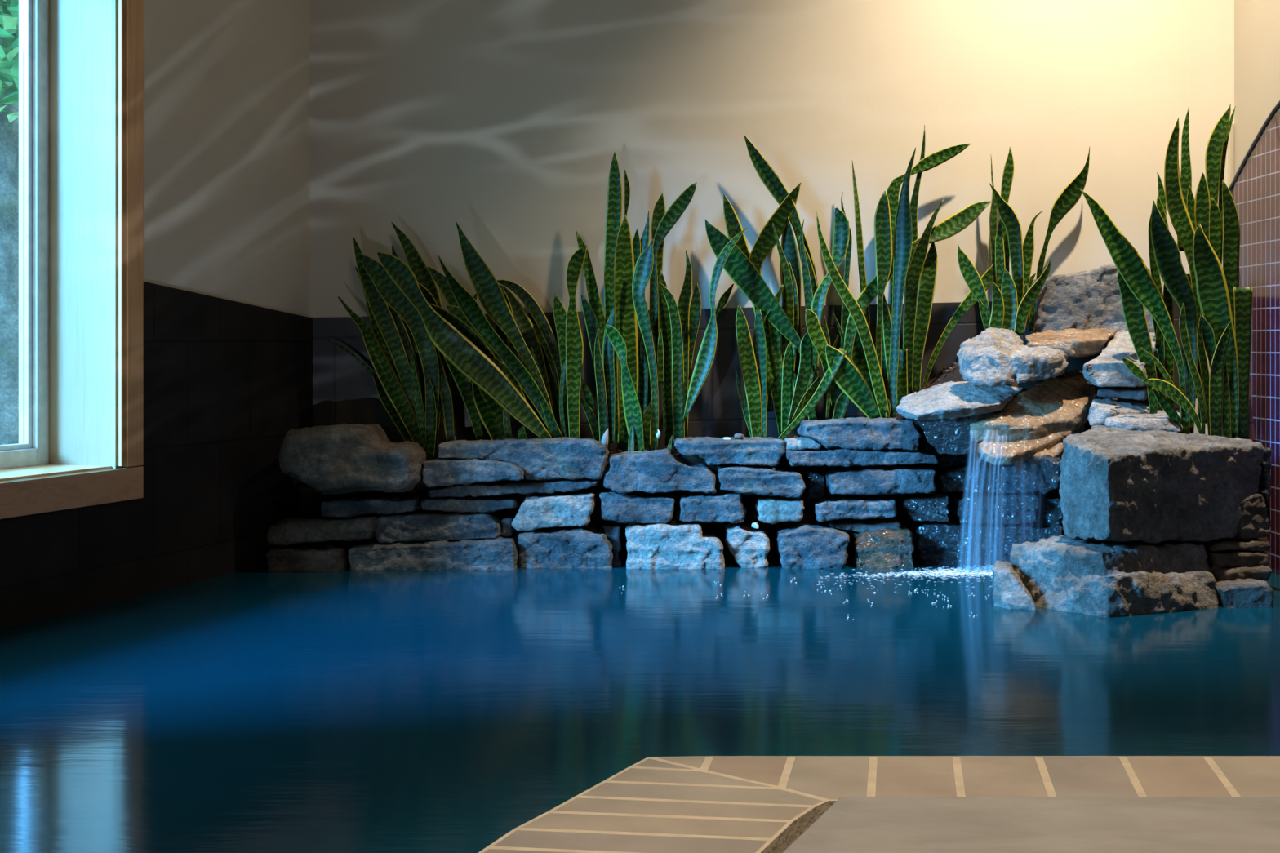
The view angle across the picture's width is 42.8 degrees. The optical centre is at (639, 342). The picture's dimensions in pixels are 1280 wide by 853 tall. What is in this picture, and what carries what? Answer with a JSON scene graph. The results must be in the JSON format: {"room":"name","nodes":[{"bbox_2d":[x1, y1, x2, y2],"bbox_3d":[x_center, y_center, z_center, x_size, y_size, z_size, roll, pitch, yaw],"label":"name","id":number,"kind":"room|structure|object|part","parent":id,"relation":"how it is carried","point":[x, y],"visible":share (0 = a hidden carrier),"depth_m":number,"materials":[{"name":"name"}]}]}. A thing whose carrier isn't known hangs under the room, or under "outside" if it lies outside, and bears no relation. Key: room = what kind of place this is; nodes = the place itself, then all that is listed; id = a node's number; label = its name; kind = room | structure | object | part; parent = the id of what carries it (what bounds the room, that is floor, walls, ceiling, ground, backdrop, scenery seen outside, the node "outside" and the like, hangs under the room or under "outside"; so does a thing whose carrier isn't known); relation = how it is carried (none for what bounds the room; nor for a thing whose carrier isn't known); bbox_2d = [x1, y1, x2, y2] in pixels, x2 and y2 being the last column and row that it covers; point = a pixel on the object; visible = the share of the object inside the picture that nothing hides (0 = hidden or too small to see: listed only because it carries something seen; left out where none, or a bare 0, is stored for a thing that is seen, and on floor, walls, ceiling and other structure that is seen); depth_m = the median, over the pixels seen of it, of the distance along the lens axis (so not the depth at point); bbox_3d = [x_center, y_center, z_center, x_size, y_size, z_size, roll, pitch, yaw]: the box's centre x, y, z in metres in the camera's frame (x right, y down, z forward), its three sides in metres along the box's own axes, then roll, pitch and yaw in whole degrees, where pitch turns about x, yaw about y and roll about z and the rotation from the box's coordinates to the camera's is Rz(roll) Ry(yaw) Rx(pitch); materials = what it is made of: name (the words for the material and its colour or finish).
{"room":"spa","nodes":[
{"label":"spa","id":0,"kind":"room"},
{"bbox_2d":[41,0,309,468],"bbox_3d":[-2.289,-0.728,1.888,0.240,4.000,7.066,0,0,19],"label":"wall","id":1,"kind":"structure","parent":0,"point":[226,82],"depth_m":4.67,"materials":[{"name":"beige paint"}]},
{"bbox_2d":[0,0,143,519],"bbox_3d":[-1.810,-0.378,3.326,0.291,1.581,2.229,0,0,19],"label":"window","id":2,"kind":"structure","parent":1,"relation":"in","point":[24,491],"depth_m":4.28,"materials":[{"name":"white wood"}]},
{"bbox_3d":[-1.923,-0.378,3.355,0.030,1.310,1.974,0,0,19],"label":"sash","id":3,"kind":"part","parent":2,"relation":"part of","materials":[{"name":"white plastic"}]},
{"bbox_3d":[-1.923,-0.378,3.355,0.060,1.400,2.090,0,0,19],"label":"frame","id":4,"kind":"part","parent":2,"relation":"part of","materials":[{"name":"white plastic"}]},
{"bbox_3d":[-1.339,-0.421,4.308,0.022,1.494,0.068,0,0,19],"label":"casing","id":5,"kind":"part","parent":2,"relation":"part of","materials":[{"name":"brown wood"}]},
{"bbox_2d":[0,281,312,629],"bbox_3d":[-2.169,0.503,1.848,0.010,1.338,7.065,0,0,19],"label":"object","id":6,"kind":"structure","parent":1,"relation":"attached to","point":[225,381],"depth_m":4.55,"materials":[{"name":"tile"}]},
{"bbox_2d":[0,559,1279,852],"bbox_3d":[-0.674,0.847,1.895,5.181,0.350,6.590,0,0,0],"label":"pool water","id":7,"kind":"object","parent":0,"point":[257,709],"visible":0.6,"depth_m":3.12,"materials":[{"name":"teal liquid"}]},
{"bbox_2d":[602,522,622,565],"bbox_3d":[-0.085,0.630,4.978,0.059,0.158,0.130,0,0,0],"label":"stone wall","id":8,"kind":"structure","parent":7,"relation":"in","point":[612,531],"depth_m":4.92,"materials":[{"name":"stone"}]},
{"bbox_2d":[265,511,1063,571],"bbox_3d":[0.089,0.613,4.947,2.391,0.201,0.305,0,0,0],"label":"stone wall","id":9,"kind":"structure","parent":7,"relation":"in","point":[500,553],"depth_m":4.86,"materials":[{"name":"stone"}]},
{"bbox_2d":[501,515,514,537],"bbox_3d":[-0.401,0.562,4.987,0.039,0.067,0.145,0,0,0],"label":"stone wall","id":10,"kind":"structure","parent":9,"relation":"on","point":[508,530],"depth_m":4.92,"materials":[{"name":"stone"}]},
{"bbox_2d":[320,436,1040,531],"bbox_3d":[0.133,0.420,4.977,2.180,0.290,0.270,0,0,0],"label":"stone wall","id":11,"kind":"structure","parent":9,"relation":"on","point":[562,457],"depth_m":4.89,"materials":[{"name":"stone"}]},
{"bbox_2d":[278,417,920,494],"bbox_3d":[-0.111,0.340,4.923,1.908,0.226,0.380,0,0,0],"label":"rocks","id":12,"kind":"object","parent":11,"relation":"on","point":[342,458],"depth_m":4.75},
{"bbox_2d":[733,433,744,439],"bbox_3d":[0.302,0.285,4.972,0.033,0.016,0.025,0,0,0],"label":"chip","id":13,"kind":"object","parent":12,"relation":"on","point":[739,436],"visible":1,"depth_m":4.97,"materials":[{"name":"stone"}]},
{"bbox_2d":[600,428,608,447],"bbox_3d":[-0.108,0.294,4.985,0.020,0.064,0.020,0,0,-24],"label":"sheath","id":14,"kind":"object","parent":11,"relation":"on","point":[604,441],"visible":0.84,"depth_m":4.98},
{"bbox_2d":[804,470,825,499],"bbox_3d":[0.536,0.435,5.029,0.058,0.089,0.125,0,0,0],"label":"rock","id":15,"kind":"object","parent":11,"relation":"on","point":[815,481],"depth_m":4.97,"materials":[{"name":"black stone"}]},
{"bbox_2d":[1035,465,1062,526],"bbox_3d":[1.249,0.454,4.991,0.094,0.215,0.188,0,0,0],"label":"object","id":16,"kind":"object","parent":9,"relation":"on","point":[1049,513],"depth_m":4.96,"materials":[{"name":"black stone"}]},
{"bbox_2d":[1040,454,1061,488],"bbox_3d":[1.179,0.370,4.689,0.035,0.091,0.150,0,0,0],"label":"rock","id":17,"kind":"object","parent":16,"relation":"on","point":[1051,467],"visible":0.97,"depth_m":4.63,"materials":[{"name":"stone"}]},
{"bbox_2d":[724,523,769,568],"bbox_3d":[0.324,0.626,4.968,0.137,0.147,0.196,0,0,0],"label":"rock","id":18,"kind":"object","parent":7,"relation":"in","point":[749,547],"depth_m":4.88,"materials":[{"name":"stone"}]},
{"bbox_2d":[751,522,759,528],"bbox_3d":[0.346,0.549,4.901,0.018,0.019,0.029,0,0,-16],"label":"chip","id":19,"kind":"object","parent":18,"relation":"on","point":[755,525],"visible":1,"depth_m":4.89,"materials":[{"name":"white stone"}]},
{"bbox_2d":[619,573,989,619],"bbox_3d":[0.468,0.670,4.272,0.914,0.003,0.756,0,0,-19],"label":"water droplets","id":20,"kind":"object","parent":7,"relation":"on","point":[866,574],"visible":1,"depth_m":4.34,"materials":[{"name":"white liquid"}]},
{"bbox_2d":[817,564,993,593],"bbox_3d":[0.774,0.671,4.686,0.518,0.001,0.655,0,0,8],"label":"foam","id":21,"kind":"object","parent":7,"relation":"on","point":[967,570],"visible":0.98,"depth_m":4.75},
{"bbox_2d":[991,560,1035,609],"bbox_3d":[0.976,0.671,4.260,0.114,0.205,0.306,0,0,12],"label":"rock","id":22,"kind":"object","parent":7,"relation":"in","point":[1009,592],"visible":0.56,"depth_m":4.15,"materials":[{"name":"stone"}]},
{"bbox_2d":[1009,534,1220,617],"bbox_3d":[1.273,0.663,4.250,0.600,0.307,0.525,0,0,0],"label":"rock","id":23,"kind":"object","parent":7,"relation":"on","point":[1096,578],"visible":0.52,"depth_m":4.12,"materials":[{"name":"stone"}]},
{"bbox_2d":[1058,425,1264,543],"bbox_3d":[1.415,0.391,4.348,0.613,0.316,0.585,0,0,0],"label":"rock","id":24,"kind":"object","parent":23,"relation":"on","point":[1117,484],"visible":0.98,"depth_m":4.21,"materials":[{"name":"stone"}]},
{"bbox_2d":[1216,577,1273,608],"bbox_3d":[1.545,0.669,4.239,0.147,0.122,0.210,0,0,0],"label":"rock","id":25,"kind":"object","parent":7,"relation":"on","point":[1251,593],"visible":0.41,"depth_m":4.14,"materials":[{"name":"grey stone"}]},
{"bbox_2d":[1208,564,1271,581],"bbox_3d":[1.575,0.607,4.361,0.160,0.046,0.218,0,0,0],"label":"rock","id":26,"kind":"object","parent":25,"relation":"on","point":[1261,572],"visible":0.48,"depth_m":4.26,"materials":[{"name":"brown stone"}]},
{"bbox_2d":[1204,550,1269,568],"bbox_3d":[1.581,0.572,4.390,0.160,0.049,0.212,0,0,0],"label":"rock","id":27,"kind":"object","parent":26,"relation":"on","point":[1220,559],"visible":0.61,"depth_m":4.29,"materials":[{"name":"brown stone"}]},
{"bbox_2d":[1201,537,1271,551],"bbox_3d":[1.579,0.537,4.400,0.174,0.038,0.212,0,0,0],"label":"rock","id":28,"kind":"object","parent":27,"relation":"on","point":[1227,544],"visible":0.62,"depth_m":4.30,"materials":[{"name":"brown stone"}]},
{"bbox_2d":[1235,493,1271,539],"bbox_3d":[1.624,0.460,4.380,0.092,0.124,0.155,0,0,0],"label":"rock","id":29,"kind":"object","parent":28,"relation":"on","point":[1254,522],"visible":0.62,"depth_m":4.31,"materials":[{"name":"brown stone"}]},
{"bbox_2d":[1257,447,1272,526],"bbox_3d":[1.699,0.390,4.499,0.035,0.219,0.169,0,0,0],"label":"rock","id":30,"kind":"object","parent":29,"relation":"on","point":[1264,482],"visible":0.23,"depth_m":4.42,"materials":[{"name":"stone"}]},
{"bbox_2d":[309,0,1188,318],"bbox_3d":[0.198,-0.728,5.300,3.100,4.000,0.200,0,0,0],"label":"wall","id":31,"kind":"structure","parent":0,"point":[504,121],"depth_m":5.20,"materials":[{"name":"beige paint"}]},
{"bbox_2d":[312,298,1187,460],"bbox_3d":[0.355,0.513,5.196,2.790,1.319,0.011,0,0,0],"label":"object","id":32,"kind":"structure","parent":31,"relation":"attached to","point":[344,392],"depth_m":5.19,"materials":[{"name":"stone"}]},
{"bbox_2d":[299,364,1257,559],"bbox_3d":[0.406,0.516,4.934,2.913,0.912,0.508,0,0,0],"label":"soil","id":33,"kind":"object","parent":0,"point":[311,500],"visible":0.04,"depth_m":5.05,"materials":[{"name":"brown soil"}]},
{"bbox_2d":[328,222,455,457],"bbox_3d":[-0.779,-0.012,5.087,0.417,0.734,0.105,0,0,5],"label":"snake plant","id":34,"kind":"object","parent":33,"relation":"in","point":[418,395],"visible":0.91,"depth_m":5.07,"materials":[{"name":"green plant"}]},
{"bbox_2d":[377,221,566,439],"bbox_3d":[-0.518,-0.029,5.062,0.577,0.689,0.151,0,0,0],"label":"snake plant","id":35,"kind":"object","parent":33,"relation":"in","point":[472,349],"visible":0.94,"depth_m":5.03,"materials":[{"name":"green plant"}]},
{"bbox_2d":[553,152,746,451],"bbox_3d":[0.029,-0.129,5.064,0.595,0.935,0.157,0,0,-3],"label":"snake plant","id":36,"kind":"object","parent":33,"relation":"in","point":[667,338],"visible":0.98,"depth_m":5.05,"materials":[{"name":"green plant"}]},
{"bbox_2d":[656,429,660,438],"bbox_3d":[0.055,0.278,4.968,0.014,0.029,0.014,0,0,0],"label":"dry petal","id":37,"kind":"object","parent":33,"relation":"on","point":[658,434],"visible":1,"depth_m":4.96,"materials":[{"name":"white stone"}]},
{"bbox_2d":[426,361,1121,461],"bbox_3d":[0.415,0.223,5.080,2.600,0.351,0.446,0,0,9],"label":"bark mulch","id":38,"kind":"object","parent":33,"relation":"on","point":[1089,366],"visible":0.13,"depth_m":5.07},
{"bbox_2d":[1104,410,1182,432],"bbox_3d":[1.481,0.233,4.792,0.215,0.064,0.288,0,0,19],"label":"rock","id":39,"kind":"object","parent":38,"relation":"on","point":[1160,420],"visible":0.65,"depth_m":4.69,"materials":[{"name":"stone"}]},
{"bbox_2d":[1087,397,1150,426],"bbox_3d":[1.438,0.205,4.885,0.178,0.085,0.293,0,0,19],"label":"rock","id":40,"kind":"object","parent":39,"relation":"on","point":[1100,410],"visible":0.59,"depth_m":4.79,"materials":[{"name":"stone"}]},
{"bbox_2d":[1097,387,1147,399],"bbox_3d":[1.453,0.153,4.910,0.146,0.035,0.229,0,0,17],"label":"rock","id":41,"kind":"object","parent":40,"relation":"on","point":[1141,393],"visible":0.96,"depth_m":4.82,"materials":[{"name":"stone"}]},
{"bbox_2d":[1082,330,1156,386],"bbox_3d":[1.478,0.043,4.957,0.191,0.176,0.419,0,0,29],"label":"rock","id":42,"kind":"object","parent":41,"relation":"on","point":[1108,368],"visible":0.61,"depth_m":4.81,"materials":[{"name":"stone"}]},
{"bbox_2d":[1024,327,1117,359],"bbox_3d":[1.343,-0.001,5.014,0.382,0.103,0.158,0,0,-24],"label":"rock","id":43,"kind":"object","parent":42,"relation":"on","point":[1076,343],"visible":0.86,"depth_m":4.96,"materials":[{"name":"beige stone"}]},
{"bbox_2d":[1031,263,1154,333],"bbox_3d":[1.422,-0.124,5.126,0.391,0.245,0.125,0,0,0],"label":"rock","id":44,"kind":"object","parent":43,"relation":"on","point":[1091,299],"visible":0.45,"depth_m":5.07,"materials":[{"name":"stone"}]},
{"bbox_2d":[705,135,846,439],"bbox_3d":[0.420,-0.175,5.096,0.434,0.958,0.143,0,0,0],"label":"snake plant","id":45,"kind":"object","parent":33,"relation":"in","point":[771,364],"visible":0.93,"depth_m":5.09,"materials":[{"name":"green plant"}]},
{"bbox_2d":[805,160,991,418],"bbox_3d":[0.800,-0.166,5.086,0.582,0.821,0.137,0,0,0],"label":"snake plant","id":46,"kind":"object","parent":33,"relation":"in","point":[859,375],"visible":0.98,"depth_m":5.07,"materials":[{"name":"green plant"}]},
{"bbox_2d":[874,124,995,417],"bbox_3d":[0.924,-0.228,5.078,0.397,0.917,0.133,0,0,0],"label":"snake plant","id":47,"kind":"object","parent":33,"relation":"in","point":[895,219],"visible":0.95,"depth_m":5.07,"materials":[{"name":"green plant"}]},
{"bbox_2d":[917,412,996,455],"bbox_3d":[0.983,0.271,4.977,0.225,0.133,0.323,0,0,19],"label":"rock","id":48,"kind":"object","parent":33,"relation":"on","point":[946,436],"visible":0.56,"depth_m":4.86,"materials":[{"name":"stone"}]},
{"bbox_2d":[895,380,1023,420],"bbox_3d":[0.981,0.164,4.954,0.414,0.132,0.328,0,0,0],"label":"rock","id":49,"kind":"object","parent":48,"relation":"on","point":[950,400],"visible":0.93,"depth_m":4.89,"materials":[{"name":"stone"}]},
{"bbox_2d":[956,327,1068,387],"bbox_3d":[1.128,0.042,4.942,0.344,0.180,0.256,0,0,0],"label":"boulder","id":50,"kind":"object","parent":49,"relation":"on","point":[995,357],"visible":1,"depth_m":4.85,"materials":[{"name":"stone"}]},
{"bbox_2d":[957,146,1089,335],"bbox_3d":[1.201,-0.320,5.097,0.427,0.594,0.108,0,0,0],"label":"snake plant","id":51,"kind":"object","parent":33,"relation":"in","point":[1015,297],"visible":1,"depth_m":5.10,"materials":[{"name":"green plant"}]},
{"bbox_2d":[1027,441,1063,465],"bbox_3d":[1.243,0.320,4.868,0.208,0.094,0.055,0,0,-34],"label":"lip slab","id":52,"kind":"structure","parent":33,"relation":"on","point":[1057,451],"depth_m":4.83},
{"bbox_2d":[977,424,1084,465],"bbox_3d":[1.186,0.288,4.869,0.398,0.143,0.108,0,0,-24],"label":"lip slab","id":53,"kind":"structure","parent":52,"relation":"on","point":[996,452],"depth_m":4.81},
{"bbox_2d":[969,368,1095,441],"bbox_3d":[1.218,0.190,4.937,0.510,0.217,0.174,0,0,-33],"label":"lip slab","id":54,"kind":"structure","parent":53,"relation":"on","point":[1054,405],"depth_m":4.89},
{"bbox_2d":[1079,104,1252,439],"bbox_3d":[1.539,-0.213,4.809,0.523,1.003,0.232,0,0,0],"label":"snake plant","id":55,"kind":"object","parent":33,"relation":"in","point":[1215,317],"visible":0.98,"depth_m":4.80,"materials":[{"name":"green plant"}]},
{"bbox_2d":[782,796,1279,852],"bbox_3d":[0.852,0.831,0.366,2.009,0.450,3.632,0,0,0],"label":"floor","id":56,"kind":"structure","parent":0,"point":[852,824],"depth_m":2.04,"materials":[{"name":"grey stone"}]},
{"bbox_2d":[478,755,1279,852],"bbox_3d":[0.474,0.822,2.095,2.484,0.420,1.002,0,0,-29],"label":"pool coping","id":57,"kind":"object","parent":56,"relation":"attached to","point":[712,804],"visible":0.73,"depth_m":2.24,"materials":[{"name":"brown tile"}]},
{"bbox_2d":[1188,0,1279,436],"bbox_3d":[1.907,-0.728,1.950,0.319,4.000,6.900,0,0,0],"label":"wall","id":58,"kind":"structure","parent":0,"point":[1234,45],"depth_m":5.13,"materials":[{"name":"beige paint"}]},
{"bbox_2d":[1227,123,1234,187],"bbox_3d":[1.856,0.042,5.128,0.019,1.460,0.012,0,0,-30],"label":"trim","id":59,"kind":"structure","parent":58,"relation":"attached to","point":[1231,140],"depth_m":5.12,"materials":[{"name":"beige paint"}]},
{"bbox_2d":[1228,99,1279,575],"bbox_3d":[1.857,0.151,3.170,0.052,1.842,3.940,0,0,0],"label":"mosaic panel","id":60,"kind":"object","parent":58,"relation":"attached to","point":[1255,187],"visible":0.62,"depth_m":4.82,"materials":[{"name":"red tile"}]},
{"bbox_3d":[1.849,-0.622,4.281,0.014,0.295,1.666,0,0,0],"label":"edge trim","id":61,"kind":"part","parent":60,"relation":"part of","materials":[{"name":"black metal"}]},
{"bbox_3d":[-8.000,1.472,6.000,12.000,0.100,20.000,0,0,0],"label":"ground","id":62,"kind":"structure","parent":0,"visible":0},
{"bbox_2d":[0,0,35,469],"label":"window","id":63,"kind":"structure","parent":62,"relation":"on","point":[9,9],"depth_m":7.03,"materials":[{"name":"green plant"}]}
]}

